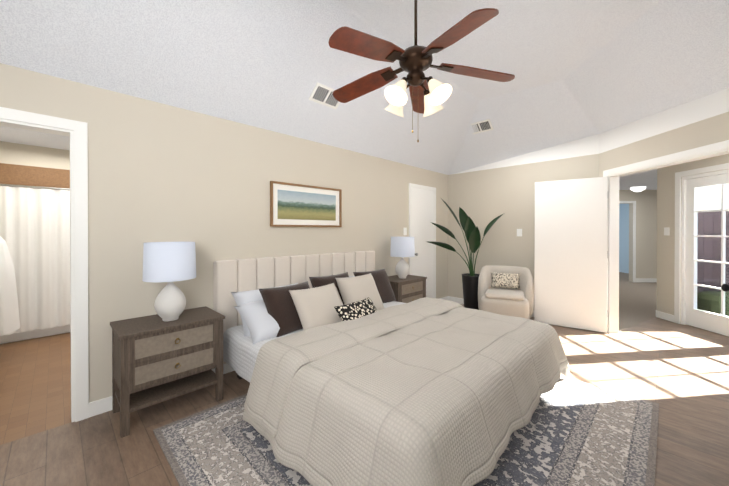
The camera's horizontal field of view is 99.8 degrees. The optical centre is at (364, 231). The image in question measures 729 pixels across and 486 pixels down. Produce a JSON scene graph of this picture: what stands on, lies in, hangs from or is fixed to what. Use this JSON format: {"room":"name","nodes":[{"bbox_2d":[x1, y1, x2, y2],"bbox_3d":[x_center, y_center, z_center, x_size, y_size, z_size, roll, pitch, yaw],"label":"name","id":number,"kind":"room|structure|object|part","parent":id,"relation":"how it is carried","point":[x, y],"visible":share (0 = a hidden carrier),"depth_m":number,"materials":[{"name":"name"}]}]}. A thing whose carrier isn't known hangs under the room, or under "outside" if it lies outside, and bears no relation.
{"room":"bedroom","nodes":[
{"label":"bedroom","id":0,"kind":"room"},
{"bbox_2d":[0,126,69,149],"bbox_3d":[-3.488,-1.052,3.209,3.460,0.001,3.140,0,0,45],"label":"ceiling","id":1,"kind":"structure","parent":0,"point":[26,137],"depth_m":3.47,"materials":[{"name":"paint"}]},
{"bbox_2d":[0,163,69,190],"bbox_3d":[-3.690,-0.672,4.185,0.090,0.260,1.800,0,0,45],"label":"header beam","id":2,"kind":"structure","parent":0,"point":[13,174],"depth_m":3.76,"materials":[{"name":"brown wood"}]},
{"bbox_2d":[0,184,69,335],"bbox_3d":[-3.608,0.318,4.109,0.122,1.741,1.790,0,0,45],"label":"shower curtain","id":3,"kind":"object","parent":2,"relation":"hanging from","point":[34,229],"visible":0.31,"depth_m":3.74,"materials":[{"name":"white fabric"}]},
{"bbox_3d":[-3.598,-0.541,4.094,0.024,0.023,1.790,0,0,45],"label":"rod","id":4,"kind":"part","parent":3,"relation":"part of","materials":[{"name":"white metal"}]},
{"bbox_2d":[0,141,69,169],"bbox_3d":[-3.690,-0.929,4.184,0.080,0.255,1.800,0,0,45],"label":"soffit","id":5,"kind":"structure","parent":0,"point":[25,155],"depth_m":3.77,"materials":[{"name":"paint"}]},
{"bbox_2d":[0,63,447,402],"bbox_3d":[-0.806,0.134,3.461,0.120,2.375,6.870,0,0,45],"label":"wall","id":6,"kind":"structure","parent":0,"point":[159,172],"depth_m":2.67,"materials":[{"name":"paint"}]},
{"bbox_2d":[0,107,533,421],"bbox_3d":[-0.002,0.275,2.664,2.394,2.100,6.630,0,0,45],"label":"trim","id":7,"kind":"structure","parent":6,"relation":"attached to","point":[82,407],"depth_m":2.15,"materials":[{"name":"white"}]},
{"bbox_2d":[270,181,341,226],"bbox_3d":[-0.636,-0.291,3.523,0.028,0.475,0.960,0,0,45],"label":"landscape picture","id":8,"kind":"object","parent":6,"relation":"attached to","point":[295,205],"visible":1,"depth_m":3.47,"materials":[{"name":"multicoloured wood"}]},
{"bbox_2d":[412,187,433,297],"bbox_3d":[1.010,0.296,5.147,0.078,2.019,0.654,0,0,45],"label":"closet door","id":9,"kind":"structure","parent":6,"relation":"in","point":[423,225],"depth_m":5.19,"materials":[{"name":"white wood"}]},
{"bbox_2d":[0,304,728,485],"bbox_3d":[0.591,1.322,3.313,9.120,0.001,9.020,0,0,45],"label":"floor","id":10,"kind":"structure","parent":0,"point":[678,373],"depth_m":2.30,"materials":[{"name":"brown wood"}]},
{"bbox_2d":[0,324,70,343],"bbox_3d":[-3.949,1.067,4.450,0.770,0.500,1.770,0,0,45],"label":"bathtub","id":11,"kind":"object","parent":10,"relation":"on","point":[31,334],"depth_m":3.79,"materials":[{"name":"white ceramic"}]},
{"bbox_2d":[110,306,224,437],"bbox_3d":[-1.491,0.997,2.349,0.444,0.660,0.664,0,0,45],"label":"nightstand","id":12,"kind":"object","parent":10,"relation":"on","point":[156,358],"visible":0.96,"depth_m":2.20,"materials":[{"name":"brown wood"}]},
{"bbox_2d":[142,242,195,320],"bbox_3d":[-1.470,0.373,2.325,0.344,0.585,0.344,0,0,45],"label":"lamp","id":13,"kind":"object","parent":12,"relation":"on","point":[170,263],"visible":1,"depth_m":2.23,"materials":[{"name":"white ceramic"}]},
{"bbox_3d":[-1.470,0.218,2.324,0.344,0.275,0.344,0,0,45],"label":"lamp shade","id":14,"kind":"part","parent":13,"relation":"part of","materials":[{"name":"white fabric"}]},
{"bbox_2d":[153,375,658,485],"bbox_3d":[0.426,1.321,2.195,2.380,0.010,2.800,0,0,45],"label":"rug","id":15,"kind":"object","parent":10,"relation":"on","point":[573,432],"visible":0.4,"depth_m":1.88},
{"bbox_2d":[213,250,570,485],"bbox_3d":[0.191,0.788,2.704,2.358,1.046,2.401,0,0,45],"label":"bed","id":16,"kind":"object","parent":15,"relation":"on","point":[349,368],"visible":1,"depth_m":1.90,"materials":[{"name":"beige fabric"}]},
{"bbox_3d":[-0.635,0.746,3.527,0.026,0.950,2.080,0,0,45],"label":"headboard","id":17,"kind":"part","parent":16,"relation":"part of","materials":[{"name":"beige fabric"}]},
{"bbox_2d":[234,300,279,344],"bbox_3d":[-0.754,0.764,2.778,0.373,0.288,0.700,0,0,45],"label":"pillow","id":18,"kind":"object","parent":16,"relation":"on","point":[260,319],"depth_m":2.58,"materials":[{"name":"grey fabric"}]},
{"bbox_2d":[231,283,297,335],"bbox_3d":[-0.853,0.724,2.905,0.333,0.374,0.700,0,0,45],"label":"pillow","id":19,"kind":"object","parent":16,"relation":"on","point":[251,303],"depth_m":2.69,"materials":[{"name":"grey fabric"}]},
{"bbox_2d":[259,281,309,336],"bbox_3d":[-0.658,0.704,2.817,0.320,0.407,0.553,0,0,45],"label":"pillow","id":20,"kind":"object","parent":16,"relation":"on","point":[279,306],"depth_m":2.67,"materials":[{"name":"brown fabric"}]},
{"bbox_3d":[-0.610,0.711,3.502,0.080,0.900,2.076,0,0,45],"label":"headboard","id":21,"kind":"part","parent":16,"relation":"part of","materials":[{"name":"beige fabric"}]},
{"bbox_2d":[289,283,342,329],"bbox_3d":[-0.390,0.714,2.804,0.324,0.398,0.539,0,0,45],"label":"pillow","id":22,"kind":"object","parent":16,"relation":"on","point":[312,307],"depth_m":2.70,"materials":[{"name":"beige fabric"}]},
{"bbox_2d":[309,272,348,304],"bbox_3d":[-0.321,0.692,3.356,0.285,0.431,0.547,0,0,45],"label":"pillow","id":23,"kind":"object","parent":16,"relation":"on","point":[340,281],"depth_m":3.27,"materials":[{"name":"brown fabric"}]},
{"bbox_2d":[335,273,383,309],"bbox_3d":[-0.038,0.702,3.385,0.310,0.416,0.542,0,0,45],"label":"pillow","id":24,"kind":"object","parent":16,"relation":"on","point":[350,289],"depth_m":3.32,"materials":[{"name":"beige fabric"}]},
{"bbox_2d":[353,268,395,302],"bbox_3d":[0.137,0.700,3.817,0.305,0.424,0.554,0,0,45],"label":"pillow","id":25,"kind":"object","parent":16,"relation":"on","point":[381,279],"depth_m":3.79,"materials":[{"name":"brown fabric"}]},
{"bbox_2d":[243,307,570,485],"bbox_3d":[0.506,1.039,2.391,1.486,0.511,2.419,0,0,45],"label":"comforter","id":26,"kind":"object","parent":16,"relation":"on","point":[436,396],"depth_m":1.68,"materials":[{"name":"fabric"}]},
{"bbox_2d":[388,275,426,302],"bbox_3d":[0.517,0.987,4.372,0.444,0.660,0.664,0,0,45],"label":"nightstand","id":27,"kind":"object","parent":10,"relation":"on","point":[409,288],"visible":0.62,"depth_m":4.21,"materials":[{"name":"brown wood"}]},
{"bbox_2d":[390,237,414,278],"bbox_3d":[0.538,0.364,4.348,0.344,0.585,0.344,0,0,45],"label":"lamp","id":28,"kind":"object","parent":27,"relation":"on","point":[402,247],"visible":1,"depth_m":4.23,"materials":[{"name":"white ceramic"}]},
{"bbox_3d":[0.538,0.209,4.347,0.344,0.275,0.344,0,0,45],"label":"lamp shade","id":29,"kind":"part","parent":28,"relation":"part of","materials":[{"name":"white fabric"}]},
{"bbox_2d":[428,199,502,309],"bbox_3d":[1.587,0.382,4.907,0.927,1.865,0.913,0,0,45],"label":"plant","id":30,"kind":"object","parent":10,"relation":"on","point":[471,278],"visible":0.83,"depth_m":4.87,"materials":[{"name":"green plant"}]},
{"bbox_3d":[1.639,0.334,4.948,0.124,0.802,0.121,0,0,45],"label":"stem","id":31,"kind":"part","parent":30,"relation":"part of","materials":[{"name":"green plant"}]},
{"bbox_3d":[1.738,1.005,4.949,0.330,0.620,0.330,0,0,45],"label":"pot","id":32,"kind":"part","parent":30,"relation":"part of","materials":[{"name":"black ceramic"}]},
{"bbox_3d":[1.838,0.404,4.937,0.135,0.662,0.116,0,0,45],"label":"stem","id":33,"kind":"part","parent":30,"relation":"part of","materials":[{"name":"green plant"}]},
{"bbox_2d":[478,265,533,318],"bbox_3d":[2.049,0.922,4.489,0.748,0.790,0.729,0,0,45],"label":"accent chair","id":34,"kind":"object","parent":10,"relation":"on","point":[506,290],"visible":0.85,"depth_m":4.38,"materials":[{"name":"beige fabric"}]},
{"bbox_2d":[485,288,523,300],"bbox_3d":[2.031,0.902,4.444,0.604,0.080,0.598,0,0,45],"label":"cushion","id":35,"kind":"object","parent":34,"relation":"on","point":[491,294],"depth_m":4.30,"materials":[{"name":"beige fabric"}]},
{"bbox_3d":[2.049,1.092,4.481,0.735,0.330,0.716,0,0,45],"label":"seat","id":36,"kind":"part","parent":34,"relation":"part of","materials":[{"name":"beige fabric"}]},
{"bbox_2d":[491,272,519,288],"bbox_3d":[2.105,0.731,4.591,0.398,0.223,0.196,0,0,45],"label":"pillow","id":37,"kind":"object","parent":34,"relation":"on","point":[499,280],"depth_m":4.56,"materials":[{"name":"beige fabric"}]},
{"bbox_2d":[0,0,728,174],"bbox_3d":[0.736,-1.438,1.927,4.340,0.918,6.755,0,0,45],"label":"ceiling","id":38,"kind":"structure","parent":0,"point":[579,69],"depth_m":2.80,"materials":[{"name":"paint"}]},
{"bbox_2d":[309,82,339,108],"bbox_3d":[-0.388,-1.403,3.188,0.153,0.132,0.360,0,0,45],"label":"ceiling vent","id":39,"kind":"object","parent":38,"relation":"in","point":[322,94],"visible":0.85,"depth_m":3.16,"materials":[{"name":"white metal"}]},
{"bbox_2d":[328,0,514,141],"bbox_3d":[0.328,-1.270,2.194,1.384,1.254,1.360,0,0,45],"label":"ceiling fan","id":40,"kind":"object","parent":38,"relation":"hanging from","point":[415,61],"visible":1,"depth_m":2.12,"materials":[{"name":"brown wood"}]},
{"bbox_3d":[-0.011,-1.161,2.443,0.551,0.109,0.249,0,0,45],"label":"blade","id":41,"kind":"part","parent":40,"relation":"part of","materials":[{"name":"brown wood"}]},
{"bbox_3d":[0.024,-1.159,1.931,0.198,0.109,0.556,0,0,45],"label":"blade","id":42,"kind":"part","parent":40,"relation":"part of","materials":[{"name":"brown wood"}]},
{"bbox_3d":[0.237,-0.958,2.361,0.165,0.175,0.168,0,0,45],"label":"glass","id":43,"kind":"part","parent":40,"relation":"part of","materials":[{"name":"beige glass"}]},
{"bbox_3d":[0.220,-0.957,2.080,0.167,0.174,0.166,0,0,45],"label":"glass","id":44,"kind":"part","parent":40,"relation":"part of","materials":[{"name":"beige glass"}]},
{"bbox_3d":[0.348,-0.898,2.220,0.003,0.330,0.003,0,0,45],"label":"chain","id":45,"kind":"part","parent":40,"relation":"part of","materials":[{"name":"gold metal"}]},
{"bbox_3d":[0.369,-1.555,2.210,0.021,0.525,0.022,0,0,45],"label":"rod","id":46,"kind":"part","parent":40,"relation":"part of","materials":[{"name":"brown metal"}]},
{"bbox_3d":[0.369,-1.193,2.211,0.240,0.280,0.240,0,0,45],"label":"motor","id":47,"kind":"part","parent":40,"relation":"part of","materials":[{"name":"brown metal"}]},
{"bbox_3d":[0.475,-1.162,2.641,0.383,0.109,0.519,0,0,45],"label":"blade","id":48,"kind":"part","parent":40,"relation":"part of","materials":[{"name":"brown wood"}]},
{"bbox_3d":[0.518,-0.958,2.345,0.167,0.174,0.166,0,0,45],"label":"glass","id":49,"kind":"part","parent":40,"relation":"part of","materials":[{"name":"beige glass"}]},
{"bbox_3d":[0.501,-0.957,2.063,0.165,0.175,0.168,0,0,45],"label":"glass","id":50,"kind":"part","parent":40,"relation":"part of","materials":[{"name":"beige glass"}]},
{"bbox_3d":[0.529,-1.158,1.799,0.541,0.109,0.331,0,0,45],"label":"blade","id":51,"kind":"part","parent":40,"relation":"part of","materials":[{"name":"brown wood"}]},
{"bbox_3d":[0.810,-1.160,2.240,0.444,0.109,0.482,0,0,45],"label":"blade","id":52,"kind":"part","parent":40,"relation":"part of","materials":[{"name":"brown wood"}]},
{"bbox_2d":[470,119,492,133],"bbox_3d":[1.792,-1.624,4.765,0.360,0.132,0.153,0,0,45],"label":"ceiling vent","id":53,"kind":"object","parent":38,"relation":"in","point":[484,125],"visible":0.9,"depth_m":4.73,"materials":[{"name":"white metal"}]},
{"bbox_2d":[448,134,598,309],"bbox_3d":[1.302,-0.091,6.123,5.520,2.800,0.120,0,0,45],"label":"wall","id":54,"kind":"structure","parent":0,"point":[483,196],"depth_m":5.02,"materials":[{"name":"paint"}]},
{"bbox_2d":[517,229,521,235],"bbox_3d":[2.464,0.015,4.881,0.080,0.120,0.006,0,0,45],"label":"switch plate","id":55,"kind":"object","parent":54,"relation":"attached to","point":[519,232],"visible":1,"depth_m":4.88,"materials":[{"name":"white plastic"}]},
{"bbox_2d":[619,204,628,272],"bbox_3d":[6.415,-0.104,9.094,3.740,2.800,2.180,0,0,0],"label":"wall","id":56,"kind":"structure","parent":0,"point":[623,238],"depth_m":9.63,"materials":[{"name":"blue paint"}]},
{"bbox_2d":[619,272,656,331],"bbox_3d":[5.512,1.300,7.321,9.103,0.001,7.814,0,0,45],"label":"floor carpet","id":57,"kind":"object","parent":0,"point":[637,302],"visible":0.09,"depth_m":5.75,"materials":[{"name":"brown carpet"}]},
{"bbox_2d":[619,190,656,281],"bbox_3d":[4.379,-0.099,7.936,10.220,2.800,0.120,0,0,0],"label":"wall","id":58,"kind":"structure","parent":0,"point":[646,233],"depth_m":7.89,"materials":[{"name":"paint"}]},
{"bbox_2d":[603,140,728,332],"bbox_3d":[4.182,0.221,6.746,7.976,2.170,8.941,0,0,45],"label":"trim","id":59,"kind":"structure","parent":58,"relation":"attached to","point":[613,175],"depth_m":3.99,"materials":[{"name":"white wood"}]},
{"bbox_2d":[619,169,656,189],"bbox_3d":[4.759,-1.078,8.872,12.741,0.001,8.779,0,0,45],"label":"ceiling","id":60,"kind":"structure","parent":0,"point":[647,180],"depth_m":6.40,"materials":[{"name":"paint"}]},
{"bbox_2d":[630,187,645,191],"bbox_3d":[6.621,-1.016,7.431,0.300,0.109,0.300,0,0,45],"label":"light","id":61,"kind":"object","parent":60,"relation":"attached to","point":[637,189],"visible":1,"depth_m":7.36,"materials":[{"name":"white glass"}]},
{"bbox_2d":[599,88,728,176],"bbox_3d":[3.248,-0.076,2.857,0.120,2.800,2.870,0,0,0],"label":"wall","id":62,"kind":"structure","parent":0,"point":[700,122],"depth_m":3.22,"materials":[{"name":"paint"}]},
{"bbox_2d":[534,177,607,332],"bbox_3d":[2.808,0.297,4.209,0.834,2.018,0.047,0,0,35],"label":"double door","id":63,"kind":"structure","parent":62,"relation":"in","point":[570,267],"depth_m":4.17,"materials":[{"name":"white wood"}]},
{"bbox_2d":[657,154,728,323],"bbox_3d":[4.578,-0.077,3.021,0.120,2.800,3.427,0,0,0],"label":"wall","id":64,"kind":"structure","parent":0,"point":[665,243],"depth_m":4.57,"materials":[{"name":"paint"}]},
{"bbox_2d":[664,227,669,235],"bbox_3d":[4.508,-0.004,4.577,0.006,0.120,0.080,0,0,0],"label":"light switch","id":65,"kind":"object","parent":64,"relation":"attached to","point":[666,230],"visible":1,"depth_m":4.56,"materials":[{"name":"white plastic"}]},
{"bbox_2d":[681,169,728,335],"bbox_3d":[4.576,0.273,3.479,0.110,2.097,1.794,0,0,0],"label":"doors","id":66,"kind":"structure","parent":64,"relation":"in","point":[692,315],"depth_m":4.23,"materials":[{"name":"white wood"}]},
{"bbox_3d":[4.576,0.231,3.478,1.086,1.690,1.086,0,0,45],"label":"glass","id":67,"kind":"part","parent":66,"relation":"part of","materials":[{"name":"clear glass"}]},
{"bbox_2d":[721,284,728,291],"bbox_3d":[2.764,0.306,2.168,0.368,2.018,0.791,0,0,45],"label":"door knob","id":68,"kind":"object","parent":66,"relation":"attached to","point":[725,287],"depth_m":2.06,"materials":[{"name":"black metal"}]},
{"bbox_2d":[698,183,728,210],"bbox_3d":[7.006,-0.084,4.683,4.750,2.800,0.120,0,0,0],"label":"sky","id":69,"kind":"structure","parent":0,"point":[710,201],"depth_m":4.62,"materials":[{"name":"white"}]},
{"bbox_3d":[-3.758,0.136,2.904,3.275,2.375,0.120,0,0,45],"label":"wall","id":70,"kind":"structure","parent":0,"visible":0},
{"bbox_2d":[0,236,19,335],"bbox_3d":[-3.751,0.506,3.166,0.456,1.034,0.258,0,0,45],"label":"towel","id":71,"kind":"object","parent":70,"relation":"attached to","point":[9,317],"visible":1,"depth_m":3.12,"materials":[{"name":"white fabric"}]},
{"label":"outside","id":72,"kind":"structure","parent":0,"visible":0},
{"label":"ground","id":73,"kind":"structure","parent":72,"visible":0},
{"bbox_2d":[697,291,728,315],"bbox_3d":[6.598,1.046,3.676,3.627,0.550,2.036,0,0,45],"label":"hedge","id":74,"kind":"object","parent":73,"relation":"on","point":[711,296],"depth_m":4.33,"materials":[{"name":"green plant"}]},
{"bbox_2d":[697,211,728,292],"bbox_3d":[6.730,0.392,2.302,6.206,1.830,4.304,0,0,45],"label":"fence","id":75,"kind":"object","parent":73,"relation":"on","point":[708,249],"depth_m":4.59,"materials":[{"name":"brown wood"}]}
]}

